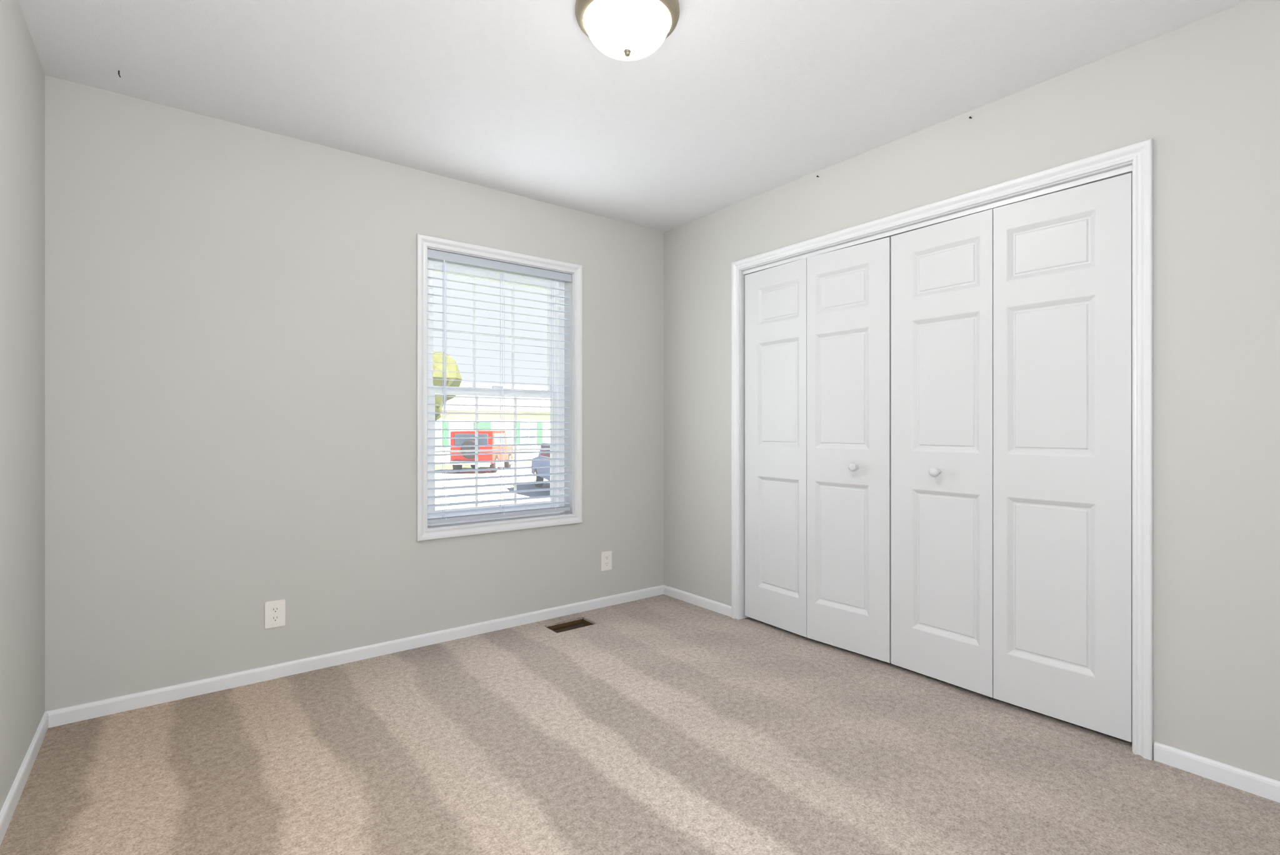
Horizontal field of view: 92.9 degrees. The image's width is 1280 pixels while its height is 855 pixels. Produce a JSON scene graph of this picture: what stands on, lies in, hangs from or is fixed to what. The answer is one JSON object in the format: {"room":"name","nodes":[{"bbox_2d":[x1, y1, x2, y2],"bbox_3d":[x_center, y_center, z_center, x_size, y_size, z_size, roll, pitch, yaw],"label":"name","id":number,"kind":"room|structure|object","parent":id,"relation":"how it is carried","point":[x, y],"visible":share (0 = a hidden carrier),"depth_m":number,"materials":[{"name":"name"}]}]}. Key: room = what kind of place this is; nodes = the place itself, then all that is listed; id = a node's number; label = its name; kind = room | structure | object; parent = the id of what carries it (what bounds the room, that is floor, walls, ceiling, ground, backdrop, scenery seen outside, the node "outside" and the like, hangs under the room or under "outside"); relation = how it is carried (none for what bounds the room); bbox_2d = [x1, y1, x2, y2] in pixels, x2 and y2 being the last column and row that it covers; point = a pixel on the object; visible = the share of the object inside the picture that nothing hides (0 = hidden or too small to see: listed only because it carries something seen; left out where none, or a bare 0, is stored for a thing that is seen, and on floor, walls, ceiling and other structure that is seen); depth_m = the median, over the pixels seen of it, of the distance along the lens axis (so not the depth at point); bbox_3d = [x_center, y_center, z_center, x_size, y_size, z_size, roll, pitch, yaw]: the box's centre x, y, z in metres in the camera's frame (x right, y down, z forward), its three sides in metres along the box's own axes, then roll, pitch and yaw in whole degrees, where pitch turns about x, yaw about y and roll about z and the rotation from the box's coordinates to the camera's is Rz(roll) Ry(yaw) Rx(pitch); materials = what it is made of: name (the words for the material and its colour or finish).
{"room":"empty bedroom","nodes":[
{"label":"empty bedroom","id":0,"kind":"room"},
{"bbox_2d":[0,0,44,811],"bbox_3d":[-1.194,-0.098,0.823,0.140,2.480,3.560,0,0,-38],"label":"wall","id":1,"kind":"structure","parent":0,"point":[22,392],"depth_m":1.91,"materials":[{"name":"paint"}]},
{"bbox_2d":[0,711,48,846],"bbox_3d":[-1.177,1.092,0.924,0.011,0.060,3.420,0,0,-38],"label":"baseboard","id":2,"kind":"structure","parent":1,"relation":"attached to","point":[7,812],"depth_m":1.88,"materials":[{"name":"paint"}]},
{"bbox_2d":[45,75,663,711],"bbox_3d":[-1.075,-0.098,3.249,3.290,2.480,0.140,0,0,-38],"label":"wall","id":3,"kind":"structure","parent":0,"point":[229,379],"depth_m":2.71,"materials":[{"name":"paint"}]},
{"bbox_2d":[265,599,284,628],"bbox_3d":[-1.633,0.835,2.726,0.080,0.118,0.008,0,0,-38],"label":"electrical outlet","id":4,"kind":"object","parent":3,"relation":"attached to","point":[274,614],"visible":1,"depth_m":2.72,"materials":[{"name":"plastic"}]},
{"bbox_2d":[416,233,582,541],"bbox_3d":[-0.801,-0.203,3.475,0.988,1.565,0.205,0,0,-38],"label":"window","id":5,"kind":"structure","parent":3,"relation":"in","point":[453,267],"depth_m":3.50,"materials":[{"name":"plastic"}]},
{"bbox_2d":[427,248,571,523],"bbox_3d":[-0.774,-0.212,3.440,0.867,1.428,0.075,0,0,-38],"label":"window blind","id":6,"kind":"object","parent":5,"relation":"attached to","point":[452,258],"visible":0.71,"depth_m":3.41,"materials":[{"name":"white plastic"}]},
{"bbox_2d":[601,550,611,570],"bbox_3d":[-0.209,0.837,3.822,0.080,0.118,0.008,0,0,-38],"label":"electrical outlet","id":7,"kind":"object","parent":3,"relation":"attached to","point":[606,560],"visible":1,"depth_m":3.82,"materials":[{"name":"plastic"}]},
{"bbox_2d":[45,585,663,728],"bbox_3d":[-1.029,1.092,3.189,3.010,0.060,0.011,0,0,-38],"label":"baseboard","id":8,"kind":"structure","parent":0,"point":[75,713],"depth_m":2.81,"materials":[{"name":"paint"}]},
{"bbox_2d":[18,0,1249,232],"bbox_3d":[0.332,-1.368,2.086,4.100,0.100,3.700,0,0,-38],"label":"ceiling","id":9,"kind":"structure","parent":0,"point":[707,107],"depth_m":2.28,"materials":[{"name":"paint"}]},
{"bbox_2d":[118,70,971,177],"bbox_3d":[-0.277,-1.300,2.393,2.792,0.037,1.810,0,0,-38],"label":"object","id":10,"kind":"structure","parent":9,"relation":"attached to","point":[119,74],"depth_m":2.25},
{"bbox_2d":[575,0,679,61],"bbox_3d":[-0.040,-1.243,1.913,0.328,0.150,0.328,0,0,-38],"label":"lamp","id":11,"kind":"object","parent":9,"relation":"attached to","point":[627,30],"visible":1,"depth_m":1.85,"materials":[{"name":"white glass"}]},
{"bbox_2d":[0,594,1279,854],"bbox_3d":[0.332,1.172,2.086,4.100,0.100,3.700,0,0,-38],"label":"floor","id":12,"kind":"structure","parent":0,"point":[662,724],"depth_m":2.02,"materials":[{"name":"beige carpet"}]},
{"bbox_2d":[545,618,593,633],"bbox_3d":[-0.397,1.146,3.465,0.263,0.024,0.158,0,0,-38],"label":"floor vent","id":13,"kind":"object","parent":12,"relation":"in","point":[569,625],"visible":0.4,"depth_m":3.52,"materials":[{"name":"brown metal"}]},
{"bbox_2d":[663,0,1279,781],"bbox_3d":[1.302,-0.098,2.744,0.140,2.480,3.560,0,0,-38],"label":"wall","id":14,"kind":"structure","parent":0,"point":[1198,101],"depth_m":2.01,"materials":[{"name":"paint"}]},
{"bbox_2d":[663,585,731,616],"bbox_3d":[0.351,1.092,3.856,0.011,0.060,0.639,0,0,-38],"label":"baseboard","id":15,"kind":"structure","parent":14,"relation":"attached to","point":[713,605],"depth_m":3.83,"materials":[{"name":"paint"}]},
{"bbox_2d":[743,164,1132,274],"bbox_3d":[1.174,-0.906,2.854,0.032,0.021,1.826,0,0,-38],"label":"track rail","id":16,"kind":"object","parent":14,"relation":"attached to","point":[1119,172],"visible":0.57,"depth_m":2.57,"materials":[{"name":"metal"}]},
{"bbox_2d":[745,173,1132,742],"bbox_3d":[1.157,0.105,2.837,0.090,1.990,1.808,0,0,-38],"label":"bifold closet door","id":17,"kind":"structure","parent":14,"relation":"in","point":[939,450],"depth_m":2.58,"materials":[{"name":"paint"}]},
{"bbox_2d":[731,138,1153,759],"bbox_3d":[1.201,0.094,2.875,0.140,2.056,1.862,0,0,-38],"label":"door frame","id":18,"kind":"structure","parent":14,"relation":"attached to","point":[742,412],"depth_m":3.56,"materials":[{"name":"paint"}]},
{"bbox_2d":[1153,741,1279,803],"bbox_3d":[1.990,1.092,1.727,0.011,0.060,0.829,0,0,-38],"label":"baseboard","id":19,"kind":"structure","parent":14,"relation":"attached to","point":[1266,787],"depth_m":1.93,"materials":[{"name":"paint"}]},
{"label":"outside","id":20,"kind":"structure","parent":0,"visible":0},
{"bbox_2d":[435,461,549,509],"bbox_3d":[-32.988,2.054,79.936,200.000,0.235,159.400,0,0,-38],"label":"ground","id":21,"kind":"structure","parent":20,"point":[472,489],"depth_m":20.02,"materials":[{"name":"white concrete"}]},
{"bbox_2d":[433,351,461,420],"bbox_3d":[-4.369,0.207,11.790,1.899,3.529,1.747,0,0,-38],"label":"tree","id":22,"kind":"object","parent":21,"relation":"on","point":[449,360],"depth_m":11.82,"materials":[{"name":"yellow plant"}]},
{"bbox_2d":[450,430,513,472],"bbox_3d":[-7.060,1.042,27.492,1.830,1.800,4.450,0,0,0],"label":"car","id":23,"kind":"object","parent":21,"relation":"on","point":[495,457],"depth_m":25.51,"materials":[{"name":"red metal"}]},
{"bbox_2d":[435,382,549,462],"bbox_3d":[-11.199,-0.428,37.710,17.800,4.800,9.700,0,0,-38],"label":"house","id":24,"kind":"structure","parent":21,"relation":"on","point":[472,417],"depth_m":36.08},
{"bbox_2d":[531,442,549,486],"bbox_3d":[-2.149,1.207,18.994,1.810,1.470,4.420,0,0,-20],"label":"car","id":25,"kind":"object","parent":21,"relation":"on","point":[544,463],"depth_m":18.93,"materials":[{"name":"metal"}]}
]}

